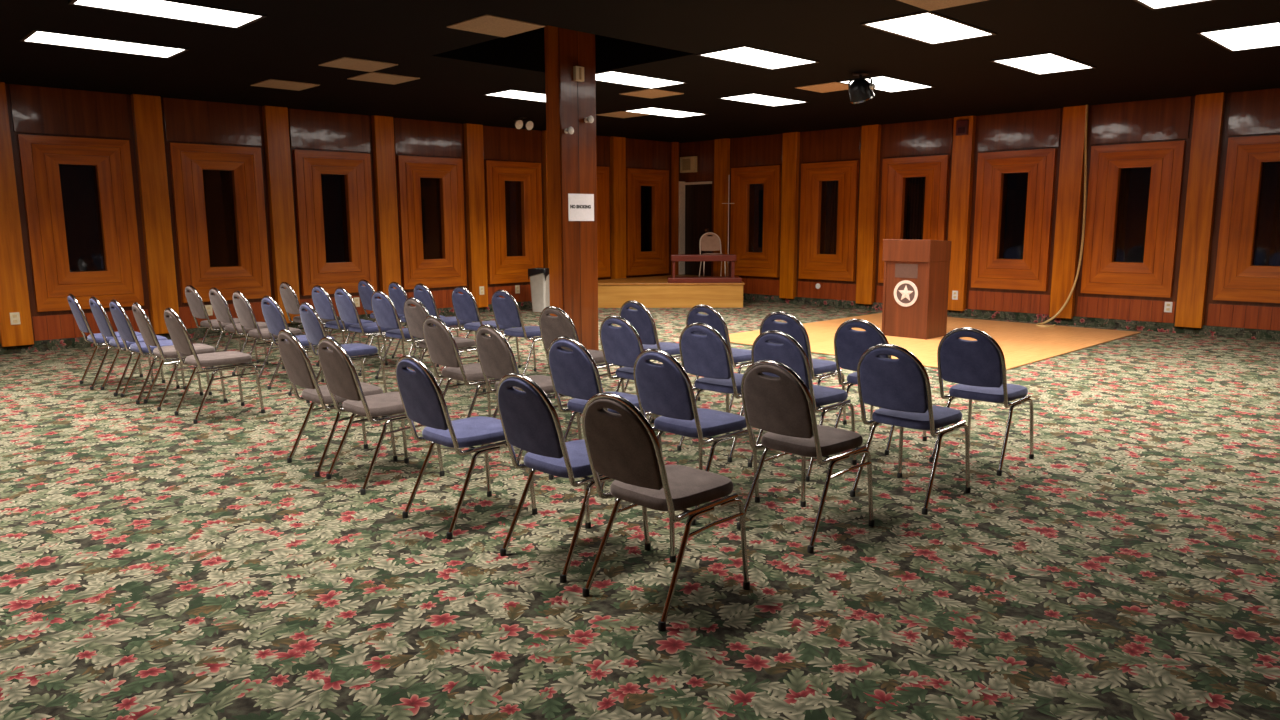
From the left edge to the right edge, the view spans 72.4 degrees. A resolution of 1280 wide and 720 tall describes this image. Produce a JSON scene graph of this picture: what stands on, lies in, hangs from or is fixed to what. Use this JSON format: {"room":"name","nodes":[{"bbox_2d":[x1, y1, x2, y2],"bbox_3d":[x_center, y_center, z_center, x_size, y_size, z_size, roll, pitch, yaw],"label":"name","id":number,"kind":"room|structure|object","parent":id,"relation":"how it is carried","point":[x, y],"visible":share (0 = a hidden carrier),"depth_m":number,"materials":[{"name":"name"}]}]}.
{"room":"assembly chamber","nodes":[
{"label":"assembly chamber","id":0,"kind":"room"},
{"bbox_2d":[5,84,680,340],"bbox_3d":[-5.318,-2.108,13.191,17.200,3.270,0.230,-9,12,-44],"label":"wall","id":1,"kind":"structure","parent":0,"point":[32,110],"depth_m":12.47,"materials":[{"name":"brown wood"}]},
{"bbox_2d":[0,82,33,346],"bbox_3d":[-7.761,-1.748,10.641,0.330,3.170,0.110,-9,12,-44],"label":"pilaster","id":2,"kind":"object","parent":1,"relation":"attached to","point":[14,296],"visible":1,"depth_m":10.69,"materials":[{"name":"brown wood"}]},
{"bbox_2d":[17,134,143,311],"bbox_3d":[-7.233,-1.759,11.327,1.210,2.175,0.272,-9,12,-44],"label":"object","id":3,"kind":"structure","parent":1,"relation":"in","point":[119,279],"depth_m":11.20,"materials":[{"name":"brown wood"}]},
{"bbox_2d":[131,94,178,333],"bbox_3d":[-6.540,-1.937,11.815,0.330,3.170,0.110,-9,12,-44],"label":"pilaster","id":4,"kind":"object","parent":1,"relation":"attached to","point":[146,109],"visible":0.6,"depth_m":11.75,"materials":[{"name":"brown wood"}]},
{"bbox_2d":[169,143,270,302],"bbox_3d":[-6.013,-1.949,12.501,1.210,2.175,0.272,-9,12,-44],"label":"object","id":5,"kind":"structure","parent":1,"relation":"in","point":[218,190],"depth_m":12.49,"materials":[{"name":"brown wood"}]},
{"bbox_2d":[203,170,235,266],"bbox_3d":[-6.051,-2.025,12.524,0.397,1.359,0.030,-9,12,-44],"label":"vertical blind","id":6,"kind":"object","parent":5,"relation":"attached to","point":[218,187],"depth_m":12.54,"materials":[{"name":"brown fabric"}]},
{"bbox_2d":[0,301,531,354],"bbox_3d":[-5.235,-0.547,13.356,17.200,0.135,0.050,-9,12,-44],"label":"baseboard","id":7,"kind":"structure","parent":1,"relation":"attached to","point":[77,342],"depth_m":11.38,"materials":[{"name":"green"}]},
{"bbox_2d":[262,106,299,322],"bbox_3d":[-5.320,-2.127,12.989,0.330,3.170,0.110,-9,12,-44],"label":"pilaster","id":8,"kind":"object","parent":1,"relation":"attached to","point":[275,119],"visible":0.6,"depth_m":12.90,"materials":[{"name":"brown wood"}]},
{"bbox_2d":[293,150,376,295],"bbox_3d":[-4.792,-2.138,13.675,1.210,2.175,0.272,-9,12,-44],"label":"window","id":9,"kind":"structure","parent":1,"relation":"in","point":[354,169],"depth_m":13.59,"materials":[{"name":"brown wood"}]},
{"bbox_2d":[371,115,400,298],"bbox_3d":[-4.099,-2.316,14.163,0.330,3.170,0.110,-9,12,-44],"label":"pilaster","id":10,"kind":"object","parent":1,"relation":"attached to","point":[382,126],"visible":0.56,"depth_m":14.07,"materials":[{"name":"brown wood"}]},
{"bbox_2d":[396,155,466,288],"bbox_3d":[-3.571,-2.327,14.849,1.210,2.175,0.272,-9,12,-44],"label":"window","id":11,"kind":"structure","parent":1,"relation":"in","point":[430,189],"depth_m":14.84,"materials":[{"name":"brown wood"}]},
{"bbox_2d":[420,178,439,258],"bbox_3d":[-3.609,-2.403,14.872,0.397,1.359,0.030,-9,12,-44],"label":"vertical blind","id":12,"kind":"object","parent":11,"relation":"attached to","point":[430,187],"depth_m":14.90,"materials":[{"name":"brown fabric"}]},
{"bbox_2d":[463,123,487,307],"bbox_3d":[-2.878,-2.505,15.337,0.330,3.170,0.110,-9,12,-44],"label":"pilaster","id":13,"kind":"object","parent":1,"relation":"attached to","point":[473,133],"visible":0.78,"depth_m":15.27,"materials":[{"name":"brown wood"}]},
{"bbox_2d":[484,160,542,283],"bbox_3d":[-2.351,-2.516,16.023,1.210,2.175,0.272,-9,12,-44],"label":"window","id":14,"kind":"structure","parent":1,"relation":"in","point":[503,267],"depth_m":15.97,"materials":[{"name":"brown wood"}]},
{"bbox_2d":[542,130,548,267],"bbox_3d":[-1.658,-2.694,16.511,0.330,3.170,0.110,-9,12,-44],"label":"pilaster","id":15,"kind":"object","parent":1,"relation":"attached to","point":[544,138],"visible":0.24,"depth_m":16.34,"materials":[{"name":"brown wood"}]},
{"bbox_2d":[597,166,609,277],"bbox_3d":[-1.130,-2.705,17.197,1.210,2.175,0.272,-9,12,-44],"label":"window","id":16,"kind":"structure","parent":1,"relation":"in","point":[603,187],"depth_m":17.41,"materials":[{"name":"brown wood"}]},
{"bbox_2d":[610,136,625,278],"bbox_3d":[-0.437,-2.883,17.685,0.330,3.170,0.110,-9,12,-44],"label":"pilaster","id":17,"kind":"object","parent":1,"relation":"attached to","point":[617,144],"visible":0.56,"depth_m":17.59,"materials":[{"name":"brown wood"}]},
{"bbox_2d":[626,168,668,275],"bbox_3d":[0.090,-2.894,18.371,1.210,2.175,0.272,-9,12,-44],"label":"window","id":18,"kind":"structure","parent":1,"relation":"in","point":[647,190],"depth_m":18.34,"materials":[{"name":"brown wood"}]},
{"bbox_2d":[671,142,678,274],"bbox_3d":[0.754,-3.068,18.831,0.118,3.170,0.110,-9,12,-44],"label":"pilaster","id":19,"kind":"object","parent":1,"relation":"attached to","point":[674,145],"visible":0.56,"depth_m":18.74,"materials":[{"name":"brown wood"}]},
{"bbox_2d":[0,300,1279,719],"bbox_3d":[0.191,0.404,7.869,17.600,0.118,16.000,-9,12,-44],"label":"floor","id":20,"kind":"structure","parent":0,"point":[155,565],"depth_m":4.15,"materials":[{"name":"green carpet"}]},
{"bbox_2d":[67,294,153,389],"bbox_3d":[-5.294,-0.218,8.723,0.631,0.923,0.481,-9,12,-43],"label":"chair","id":21,"kind":"object","parent":20,"relation":"on","point":[97,338],"visible":0.78,"depth_m":8.52,"materials":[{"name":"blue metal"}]},
{"bbox_2d":[89,296,179,396],"bbox_3d":[-4.877,-0.169,8.399,0.631,0.923,0.481,-9,12,-44],"label":"chair","id":22,"kind":"object","parent":20,"relation":"on","point":[102,320],"visible":0.78,"depth_m":8.19,"materials":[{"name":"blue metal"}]},
{"bbox_2d":[109,300,202,403],"bbox_3d":[-4.471,-0.114,8.044,0.481,0.923,0.631,8,12,44],"label":"chair","id":23,"kind":"object","parent":20,"relation":"on","point":[123,324],"visible":0.8,"depth_m":7.84,"materials":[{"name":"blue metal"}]},
{"bbox_2d":[132,302,226,410],"bbox_3d":[-4.105,-0.071,7.758,0.631,0.923,0.481,-8,12,-41],"label":"chair","id":24,"kind":"object","parent":20,"relation":"on","point":[146,329],"visible":0.89,"depth_m":7.57,"materials":[{"name":"fabric"}]},
{"bbox_2d":[164,308,264,423],"bbox_3d":[-3.561,0.004,7.271,0.481,0.923,0.631,9,13,44],"label":"chair","id":25,"kind":"object","parent":20,"relation":"on","point":[181,340],"visible":1,"depth_m":7.13,"materials":[{"name":"fabric"}]},
{"bbox_2d":[185,285,258,367],"bbox_3d":[-4.768,-0.408,9.917,0.481,0.923,0.631,8,12,43],"label":"chair","id":26,"kind":"object","parent":20,"relation":"on","point":[195,302],"visible":0.77,"depth_m":9.72,"materials":[{"name":"fabric"}]},
{"bbox_2d":[209,287,284,374],"bbox_3d":[-4.300,-0.346,9.513,0.481,0.923,0.631,9,12,44],"label":"chair","id":27,"kind":"object","parent":20,"relation":"on","point":[220,307],"visible":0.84,"depth_m":9.31,"materials":[{"name":"fabric"}]},
{"bbox_2d":[233,291,307,383],"bbox_3d":[-3.826,-0.272,9.032,0.631,0.923,0.481,-9,12,-43],"label":"chair","id":28,"kind":"object","parent":20,"relation":"on","point":[243,309],"visible":0.77,"depth_m":8.82,"materials":[{"name":"fabric"}]},
{"bbox_2d":[261,296,334,395],"bbox_3d":[-3.261,-0.175,8.402,0.481,0.923,0.631,8,12,43],"label":"chair","id":29,"kind":"object","parent":20,"relation":"on","point":[274,318],"visible":0.62,"depth_m":8.19,"materials":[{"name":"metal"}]},
{"bbox_2d":[280,282,344,346],"bbox_3d":[-3.887,-0.477,10.339,0.631,0.923,0.481,-9,12,-43],"label":"chair","id":30,"kind":"object","parent":20,"relation":"on","point":[289,298],"visible":0.62,"depth_m":10.13,"materials":[{"name":"fabric"}]},
{"bbox_2d":[278,329,397,476],"bbox_3d":[-2.024,0.231,5.789,0.631,0.923,0.481,-8,12,-42],"label":"chair","id":31,"kind":"object","parent":20,"relation":"on","point":[297,364],"visible":0.8,"depth_m":5.59,"materials":[{"name":"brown fabric"}]},
{"bbox_2d":[299,302,386,410],"bbox_3d":[-2.640,-0.072,7.729,0.631,0.923,0.481,-8,12,-41],"label":"chair","id":32,"kind":"object","parent":20,"relation":"on","point":[314,329],"visible":0.65,"depth_m":7.61,"materials":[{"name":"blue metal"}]},
{"bbox_2d":[311,285,381,365],"bbox_3d":[-3.300,-0.390,9.771,0.481,0.923,0.631,8,12,44],"label":"chair","id":33,"kind":"object","parent":20,"relation":"on","point":[322,302],"visible":0.7,"depth_m":9.56,"materials":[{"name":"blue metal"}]},
{"bbox_2d":[334,287,404,375],"bbox_3d":[-2.931,-0.340,9.440,0.631,0.923,0.481,-9,12,-43],"label":"chair","id":34,"kind":"object","parent":20,"relation":"on","point":[346,307],"visible":0.84,"depth_m":9.25,"materials":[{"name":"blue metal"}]},
{"bbox_2d":[318,337,444,494],"bbox_3d":[-1.625,0.287,5.417,0.631,0.923,0.481,-9,12,-44],"label":"chair","id":35,"kind":"object","parent":20,"relation":"on","point":[339,372],"visible":0.94,"depth_m":5.24,"materials":[{"name":"fabric"}]},
{"bbox_2d":[358,279,419,354],"bbox_3d":[-3.094,-0.540,10.717,0.631,0.923,0.481,-8,12,-42],"label":"chair","id":36,"kind":"object","parent":20,"relation":"on","point":[365,292],"visible":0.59,"depth_m":10.52,"materials":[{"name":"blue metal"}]},
{"bbox_2d":[371,291,444,378],"bbox_3d":[-2.385,-0.264,8.943,0.481,0.923,0.631,8,12,43],"label":"chair","id":37,"kind":"object","parent":20,"relation":"on","point":[384,310],"visible":0.78,"depth_m":8.74,"materials":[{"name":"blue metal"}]},
{"bbox_2d":[388,282,449,358],"bbox_3d":[-2.601,-0.473,10.280,0.631,0.923,0.481,-8,12,-42],"label":"chair","id":38,"kind":"object","parent":20,"relation":"on","point":[398,296],"visible":0.52,"depth_m":10.06,"materials":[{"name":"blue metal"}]},
{"bbox_2d":[404,297,485,391],"bbox_3d":[-1.845,-0.142,8.154,0.481,0.923,0.631,9,12,44],"label":"chair","id":39,"kind":"object","parent":20,"relation":"on","point":[415,316],"visible":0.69,"depth_m":8.00,"materials":[{"name":"fabric"}]},
{"bbox_2d":[414,283,478,366],"bbox_3d":[-2.229,-0.428,9.985,0.631,0.923,0.481,-8,12,-42],"label":"chair","id":40,"kind":"object","parent":20,"relation":"on","point":[425,296],"visible":0.56,"depth_m":9.75,"materials":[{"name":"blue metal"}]},
{"bbox_2d":[423,315,499,417],"bbox_3d":[-1.280,0.102,6.590,0.631,0.923,0.481,-8,12,-41],"label":"chair","id":41,"kind":"object","parent":20,"relation":"on","point":[441,345],"visible":0.73,"depth_m":6.39,"materials":[{"name":"fabric"}]},
{"bbox_2d":[395,355,536,539],"bbox_3d":[-0.950,0.400,4.687,0.631,0.923,0.481,-9,12,-43],"label":"chair","id":42,"kind":"object","parent":20,"relation":"on","point":[423,401],"visible":0.93,"depth_m":4.51,"materials":[{"name":"blue fabric"}]},
{"bbox_2d":[452,286,520,367],"bbox_3d":[-1.700,-0.359,9.530,0.481,0.923,0.631,8,12,43],"label":"chair","id":43,"kind":"object","parent":20,"relation":"on","point":[465,306],"visible":0.7,"depth_m":9.33,"materials":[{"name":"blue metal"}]},
{"bbox_2d":[491,290,541,374],"bbox_3d":[-1.184,-0.281,9.023,0.481,0.923,0.631,8,12,43],"label":"chair","id":44,"kind":"object","parent":20,"relation":"on","point":[506,311],"visible":0.84,"depth_m":8.82,"materials":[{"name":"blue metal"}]},
{"bbox_2d":[475,324,581,463],"bbox_3d":[-0.784,0.190,6.018,0.631,0.923,0.481,-8,12,-41],"label":"chair","id":45,"kind":"object","parent":20,"relation":"on","point":[496,357],"visible":0.63,"depth_m":5.82,"materials":[{"name":"fabric"}]},
{"bbox_2d":[528,268,549,311],"bbox_3d":[-1.791,-1.268,15.800,0.365,0.775,0.365,3,9,19],"label":"trash can","id":46,"kind":"object","parent":20,"relation":"on","point":[539,277],"visible":0.8,"depth_m":15.66,"materials":[{"name":"plastic"}]},
{"bbox_2d":[544,25,598,350],"bbox_3d":[-0.739,-1.837,9.587,0.506,3.819,0.243,-9,12,-44],"label":"wooden pillar","id":47,"kind":"structure","parent":20,"relation":"on","point":[571,158],"depth_m":9.45,"materials":[{"name":"brown wood"}]},
{"bbox_2d":[568,194,593,220],"bbox_3d":[-0.640,-1.665,9.539,0.366,0.292,0.004,-9,12,-44],"label":"paper sign","id":48,"kind":"object","parent":47,"relation":"attached to","point":[580,206],"visible":1,"depth_m":9.53,"materials":[{"name":"white"}]},
{"bbox_2d":[496,373,650,582],"bbox_3d":[-0.333,0.482,4.148,0.631,0.923,0.481,-9,12,-44],"label":"chair","id":49,"kind":"object","parent":20,"relation":"on","point":[530,422],"visible":0.87,"depth_m":3.94,"materials":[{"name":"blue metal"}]},
{"bbox_2d":[539,306,624,418],"bbox_3d":[-0.496,-0.009,7.272,0.481,0.923,0.631,8,12,43],"label":"chair","id":50,"kind":"object","parent":20,"relation":"on","point":[551,327],"visible":0.48,"depth_m":7.05,"materials":[{"name":"fabric"}]},
{"bbox_2d":[547,336,662,490],"bbox_3d":[-0.229,0.285,5.397,0.481,0.923,0.631,8,12,43],"label":"chair","id":51,"kind":"object","parent":20,"relation":"on","point":[574,373],"visible":0.66,"depth_m":5.18,"materials":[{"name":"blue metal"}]},
{"bbox_2d":[600,315,658,423],"bbox_3d":[0.037,0.104,6.542,0.631,0.923,0.481,-9,12,-43],"label":"chair","id":52,"kind":"object","parent":20,"relation":"on","point":[621,346],"visible":0.62,"depth_m":6.33,"materials":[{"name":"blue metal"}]},
{"bbox_2d":[619,300,700,400],"bbox_3d":[0.156,-0.084,7.738,0.631,0.923,0.481,-8,12,-42],"label":"chair","id":53,"kind":"object","parent":20,"relation":"on","point":[641,319],"visible":0.48,"depth_m":7.49,"materials":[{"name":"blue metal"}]},
{"bbox_2d":[582,393,749,630],"bbox_3d":[0.095,0.552,3.687,0.631,0.923,0.481,-9,12,-44],"label":"chair","id":54,"kind":"object","parent":20,"relation":"on","point":[624,447],"visible":1,"depth_m":3.51,"materials":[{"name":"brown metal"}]},
{"bbox_2d":[598,275,744,307],"bbox_3d":[0.678,-1.308,17.004,3.285,0.460,2.723,-9,12,-44],"label":"stage platform","id":55,"kind":"object","parent":20,"relation":"on","point":[653,291],"visible":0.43,"depth_m":16.39,"materials":[{"name":"brown wood"}]},
{"bbox_2d":[667,254,741,282],"bbox_3d":[1.216,-1.738,16.582,1.380,0.515,0.520,0,9,1],"label":"table","id":56,"kind":"object","parent":55,"relation":"on","point":[731,278],"visible":1,"depth_m":16.36,"materials":[{"name":"brown wood"}]},
{"bbox_2d":[699,232,725,275],"bbox_3d":[1.449,-2.095,17.536,0.481,0.923,0.631,-1,9,-5],"label":"chair","id":57,"kind":"object","parent":55,"relation":"on","point":[707,243],"visible":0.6,"depth_m":17.72,"materials":[{"name":"beige fabric"}]},
{"bbox_2d":[633,348,759,524],"bbox_3d":[0.299,0.364,4.880,0.631,0.923,0.481,-8,12,-42],"label":"chair","id":58,"kind":"object","parent":20,"relation":"on","point":[665,390],"visible":0.94,"depth_m":4.70,"materials":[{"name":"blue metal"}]},
{"bbox_2d":[677,322,743,462],"bbox_3d":[0.602,0.174,6.085,0.481,0.923,0.631,8,12,43],"label":"chair","id":59,"kind":"object","parent":20,"relation":"on","point":[708,356],"visible":0.84,"depth_m":5.87,"materials":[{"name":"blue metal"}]},
{"bbox_2d":[686,305,751,412],"bbox_3d":[0.718,-0.026,7.351,0.631,0.923,0.481,-9,13,-44],"label":"chair","id":60,"kind":"object","parent":20,"relation":"on","point":[714,319],"visible":0.54,"depth_m":7.11,"materials":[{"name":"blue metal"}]},
{"bbox_2d":[748,330,856,481],"bbox_3d":[1.045,0.242,5.643,0.631,0.923,0.481,-9,12,-43],"label":"chair","id":61,"kind":"object","parent":20,"relation":"on","point":[790,353],"visible":0.65,"depth_m":5.42,"materials":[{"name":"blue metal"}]},
{"bbox_2d":[760,312,846,424],"bbox_3d":[1.251,0.063,6.776,0.481,0.923,0.631,8,12,43],"label":"chair","id":62,"kind":"object","parent":20,"relation":"on","point":[793,327],"visible":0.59,"depth_m":6.53,"materials":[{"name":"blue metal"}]},
{"bbox_2d":[737,360,874,552],"bbox_3d":[0.846,0.424,4.484,0.631,0.923,0.481,-8,12,-42],"label":"chair","id":63,"kind":"object","parent":20,"relation":"on","point":[782,406],"visible":0.97,"depth_m":4.31,"materials":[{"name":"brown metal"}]},
{"bbox_2d":[834,319,926,454],"bbox_3d":[1.708,0.143,6.257,0.631,0.923,0.481,-9,12,-44],"label":"chair","id":64,"kind":"object","parent":20,"relation":"on","point":[850,344],"visible":0.56,"depth_m":6.07,"materials":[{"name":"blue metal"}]},
{"bbox_2d":[850,344,970,514],"bbox_3d":[1.566,0.335,5.033,0.631,0.923,0.481,-9,13,-44],"label":"chair","id":65,"kind":"object","parent":20,"relation":"on","point":[901,388],"visible":1,"depth_m":4.84,"materials":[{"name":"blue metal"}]},
{"bbox_2d":[882,239,951,339],"bbox_3d":[3.790,-0.996,12.039,0.597,1.325,0.698,-9,12,-44],"label":"podium","id":66,"kind":"object","parent":20,"relation":"on","point":[916,272],"visible":0.96,"depth_m":11.82,"materials":[{"name":"brown wood"}]},
{"bbox_2d":[929,327,1033,475],"bbox_3d":[2.267,0.219,5.756,0.481,0.923,0.631,8,12,44],"label":"chair","id":67,"kind":"object","parent":20,"relation":"on","point":[978,367],"visible":0.98,"depth_m":5.56,"materials":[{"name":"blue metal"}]},
{"bbox_2d":[0,0,1279,142],"bbox_3d":[0.177,-3.163,7.308,17.600,0.600,16.000,-9,12,-44],"label":"ceiling","id":68,"kind":"structure","parent":0,"point":[1138,52],"depth_m":9.12,"materials":[{"name":"black tile"}]},
{"bbox_2d":[20,29,189,58],"bbox_3d":[-5.055,-2.987,8.284,1.270,0.012,0.635,-9,12,-44],"label":"recessed light","id":69,"kind":"object","parent":68,"relation":"in","point":[36,35],"visible":1,"depth_m":8.25,"materials":[{"name":"white"}]},
{"bbox_2d":[68,0,266,28],"bbox_3d":[-3.725,-2.780,6.935,1.270,0.012,0.635,-9,12,-44],"label":"recessed light","id":70,"kind":"object","parent":68,"relation":"in","point":[169,9],"visible":1,"depth_m":6.98,"materials":[{"name":"white"}]},
{"bbox_2d":[318,57,397,71],"bbox_3d":[-3.020,-3.164,9.365,0.610,0.012,0.610,-9,12,-44],"label":"tile","id":71,"kind":"structure","parent":68,"relation":"attached to","point":[344,62],"depth_m":9.32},
{"bbox_2d":[347,72,419,84],"bbox_3d":[-3.008,-3.304,10.252,0.610,0.012,0.610,-9,12,-44],"label":"tile","id":72,"kind":"structure","parent":68,"relation":"attached to","point":[377,77],"depth_m":10.22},
{"bbox_2d":[447,14,544,36],"bbox_3d":[-1.247,-2.889,7.567,0.610,0.012,0.610,-9,12,-44],"label":"tile","id":73,"kind":"structure","parent":68,"relation":"attached to","point":[487,24],"depth_m":7.54,"materials":[{"name":"tile"}]},
{"bbox_2d":[482,89,545,101],"bbox_3d":[-1.416,-3.551,11.784,1.270,0.012,0.635,-9,12,-44],"label":"recessed light","id":74,"kind":"object","parent":68,"relation":"in","point":[509,93],"visible":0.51,"depth_m":11.59,"materials":[{"name":"white"}]},
{"bbox_2d":[596,70,687,88],"bbox_3d":[-0.087,-3.344,10.435,1.270,0.012,0.635,-9,12,-44],"label":"recessed light","id":75,"kind":"object","parent":68,"relation":"in","point":[610,76],"visible":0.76,"depth_m":10.45,"materials":[{"name":"white"}]},
{"bbox_2d":[623,107,708,117],"bbox_3d":[0.403,-3.833,13.534,1.270,0.012,0.635,-9,12,-44],"label":"recessed light","id":76,"kind":"object","parent":68,"relation":"in","point":[657,111],"visible":1,"depth_m":13.50,"materials":[{"name":"white"}]},
{"bbox_2d":[696,45,819,69],"bbox_3d":[1.242,-3.137,9.086,1.270,0.012,0.635,-9,12,-44],"label":"recessed light","id":77,"kind":"object","parent":68,"relation":"in","point":[743,54],"visible":1,"depth_m":9.03,"materials":[{"name":"white"}]},
{"bbox_2d":[717,93,809,106],"bbox_3d":[1.732,-3.626,12.185,1.270,0.012,0.635,-9,12,-44],"label":"recessed light","id":78,"kind":"object","parent":68,"relation":"in","point":[754,98],"visible":1,"depth_m":12.13,"materials":[{"name":"white"}]},
{"bbox_2d":[848,72,874,103],"bbox_3d":[2.555,-3.128,10.081,0.303,0.349,0.301,2,9,11],"label":"ceiling spotlight","id":79,"kind":"object","parent":68,"relation":"hanging from","point":[860,89],"visible":1,"depth_m":9.98,"materials":[{"name":"black plastic"}]},
{"bbox_2d":[836,75,935,92],"bbox_3d":[3.062,-3.419,10.836,1.270,0.012,0.635,-9,12,-44],"label":"recessed light","id":80,"kind":"object","parent":68,"relation":"in","point":[884,83],"visible":0.86,"depth_m":10.84,"materials":[{"name":"white"}]},
{"bbox_2d":[860,11,996,44],"bbox_3d":[2.572,-2.930,7.737,1.270,0.012,0.635,-9,12,-44],"label":"recessed light","id":81,"kind":"object","parent":68,"relation":"in","point":[929,27],"visible":1,"depth_m":7.70,"materials":[{"name":"white"}]},
{"bbox_2d":[898,0,986,10],"bbox_3d":[2.333,-2.756,6.631,0.610,0.012,0.610,-9,12,-44],"label":"tile","id":82,"kind":"structure","parent":68,"relation":"attached to","point":[930,5],"depth_m":6.80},
{"bbox_2d":[990,52,1095,74],"bbox_3d":[4.391,-3.212,9.487,1.270,0.012,0.635,-9,12,-44],"label":"recessed light","id":83,"kind":"object","parent":68,"relation":"in","point":[1048,62],"visible":1,"depth_m":9.44,"materials":[{"name":"white"}]},
{"bbox_2d":[1036,105,1087,326],"bbox_3d":[6.281,-2.133,13.045,0.682,3.264,0.315,-4,10,-23],"label":"power cord","id":84,"kind":"object","parent":68,"relation":"hanging from","point":[1086,108],"visible":0.98,"depth_m":13.06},
{"bbox_2d":[1196,21,1279,51],"bbox_3d":[5.721,-3.005,8.139,1.270,0.012,0.635,-9,12,-44],"label":"recessed light","id":85,"kind":"object","parent":68,"relation":"in","point":[1267,34],"visible":1,"depth_m":8.09,"materials":[{"name":"white"}]},
{"bbox_2d":[682,88,1279,330],"bbox_3d":[6.405,-2.216,13.592,0.230,3.270,15.600,-9,12,-44],"label":"wall","id":86,"kind":"structure","parent":0,"point":[1255,112],"depth_m":13.42,"materials":[{"name":"brown wood"}]},
{"bbox_2d":[678,181,711,275],"bbox_3d":[1.151,-2.816,18.700,0.185,1.990,0.896,-9,12,-44],"label":"door","id":87,"kind":"structure","parent":86,"relation":"in","point":[695,198],"depth_m":18.77,"materials":[{"name":"brown wood"}]},
{"bbox_2d":[681,140,714,275],"bbox_3d":[1.252,-3.045,18.675,0.025,3.170,1.030,-9,12,-44],"label":"trim","id":88,"kind":"structure","parent":86,"relation":"attached to","point":[704,150],"depth_m":18.42,"materials":[{"name":"brown wood"}]},
{"bbox_2d":[713,138,729,275],"bbox_3d":[1.694,-2.967,18.166,0.110,3.170,0.330,-9,12,-44],"label":"pilaster","id":89,"kind":"object","parent":86,"relation":"attached to","point":[722,146],"visible":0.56,"depth_m":18.05,"materials":[{"name":"brown wood"}]},
{"bbox_2d":[730,165,780,276],"bbox_3d":[2.382,-2.790,17.652,0.272,2.175,1.210,-9,12,-44],"label":"window","id":90,"kind":"structure","parent":86,"relation":"in","point":[765,263],"depth_m":17.59,"materials":[{"name":"brown wood"}]},
{"bbox_2d":[779,132,799,298],"bbox_3d":[2.899,-2.779,16.943,0.110,3.170,0.330,-9,12,-44],"label":"pilaster","id":91,"kind":"object","parent":86,"relation":"attached to","point":[790,148],"visible":1,"depth_m":16.88,"materials":[{"name":"brown wood"}]},
{"bbox_2d":[799,160,858,280],"bbox_3d":[3.587,-2.603,16.429,0.272,2.175,1.210,-9,12,-44],"label":"window","id":92,"kind":"structure","parent":86,"relation":"in","point":[813,263],"depth_m":16.40,"materials":[{"name":"brown wood"}]},
{"bbox_2d":[830,181,837,253],"bbox_3d":[3.674,-2.672,16.402,0.030,1.359,0.242,-9,12,-44],"label":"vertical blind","id":93,"kind":"object","parent":92,"relation":"attached to","point":[832,181],"depth_m":16.43,"materials":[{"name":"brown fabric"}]},
{"bbox_2d":[856,124,880,304],"bbox_3d":[4.104,-2.592,15.721,0.110,3.170,0.330,-9,12,-44],"label":"pilaster","id":94,"kind":"object","parent":86,"relation":"attached to","point":[870,134],"visible":1,"depth_m":15.66,"materials":[{"name":"brown wood"}]},
{"bbox_2d":[878,155,949,282],"bbox_3d":[4.792,-2.415,15.207,0.272,2.175,1.210,-9,12,-44],"label":"window","id":95,"kind":"structure","parent":86,"relation":"in","point":[897,173],"depth_m":15.17,"materials":[{"name":"brown wood"}]},
{"bbox_2d":[906,177,925,239],"bbox_3d":[4.826,-2.492,15.233,0.030,1.359,0.397,-9,12,-44],"label":"vertical blind","id":96,"kind":"object","parent":95,"relation":"attached to","point":[907,179],"depth_m":15.24,"materials":[{"name":"brown fabric"}]},
{"bbox_2d":[948,116,975,310],"bbox_3d":[5.309,-2.405,14.498,0.110,3.170,0.330,-9,12,-44],"label":"pilaster","id":97,"kind":"object","parent":86,"relation":"attached to","point":[963,148],"visible":0.8,"depth_m":14.44,"materials":[{"name":"brown wood"}]},
{"bbox_2d":[743,293,1279,340],"bbox_3d":[6.332,-0.655,13.759,0.050,0.135,15.600,-9,12,-44],"label":"baseboard","id":98,"kind":"structure","parent":86,"relation":"attached to","point":[1261,334],"depth_m":13.38,"materials":[{"name":"brown wood"}]},
{"bbox_2d":[971,148,1056,290],"bbox_3d":[5.997,-2.228,13.984,0.272,2.175,1.210,-9,12,-44],"label":"window","id":99,"kind":"structure","parent":86,"relation":"in","point":[990,269],"depth_m":13.91,"materials":[{"name":"brown wood"}]},
{"bbox_2d":[1049,105,1088,318],"bbox_3d":[6.514,-2.217,13.276,0.110,3.170,0.330,-9,12,-44],"label":"pilaster","id":100,"kind":"object","parent":86,"relation":"attached to","point":[1072,154],"visible":1,"depth_m":13.22,"materials":[{"name":"brown wood"}]},
{"bbox_2d":[1081,140,1185,297],"bbox_3d":[7.202,-2.040,12.762,0.272,2.175,1.210,-9,12,-44],"label":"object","id":101,"kind":"structure","parent":86,"relation":"in","point":[1103,272],"depth_m":12.72,"materials":[{"name":"brown wood"}]},
{"bbox_2d":[1116,168,1130,261],"bbox_3d":[7.131,-2.134,12.894,0.024,1.359,0.105,-3,9,-15],"label":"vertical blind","id":102,"kind":"object","parent":101,"relation":"attached to","point":[1123,193],"depth_m":12.90,"materials":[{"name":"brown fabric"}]},
{"bbox_2d":[1175,92,1225,327],"bbox_3d":[7.719,-2.030,12.053,0.110,3.170,0.330,-9,12,-44],"label":"pilaster","id":103,"kind":"object","parent":86,"relation":"attached to","point":[1209,108],"visible":1,"depth_m":12.00,"materials":[{"name":"brown wood"}]},
{"bbox_2d":[1213,135,1279,302],"bbox_3d":[8.407,-1.853,11.539,0.272,2.175,1.210,-9,12,-44],"label":"window","id":104,"kind":"structure","parent":86,"relation":"in","point":[1237,276],"depth_m":11.68,"materials":[{"name":"brown wood"}]},
{"bbox_2d":[1268,162,1279,265],"bbox_3d":[8.497,-1.921,11.508,0.030,1.359,0.249,-9,12,-44],"label":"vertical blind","id":105,"kind":"object","parent":104,"relation":"attached to","point":[1277,201],"depth_m":11.60,"materials":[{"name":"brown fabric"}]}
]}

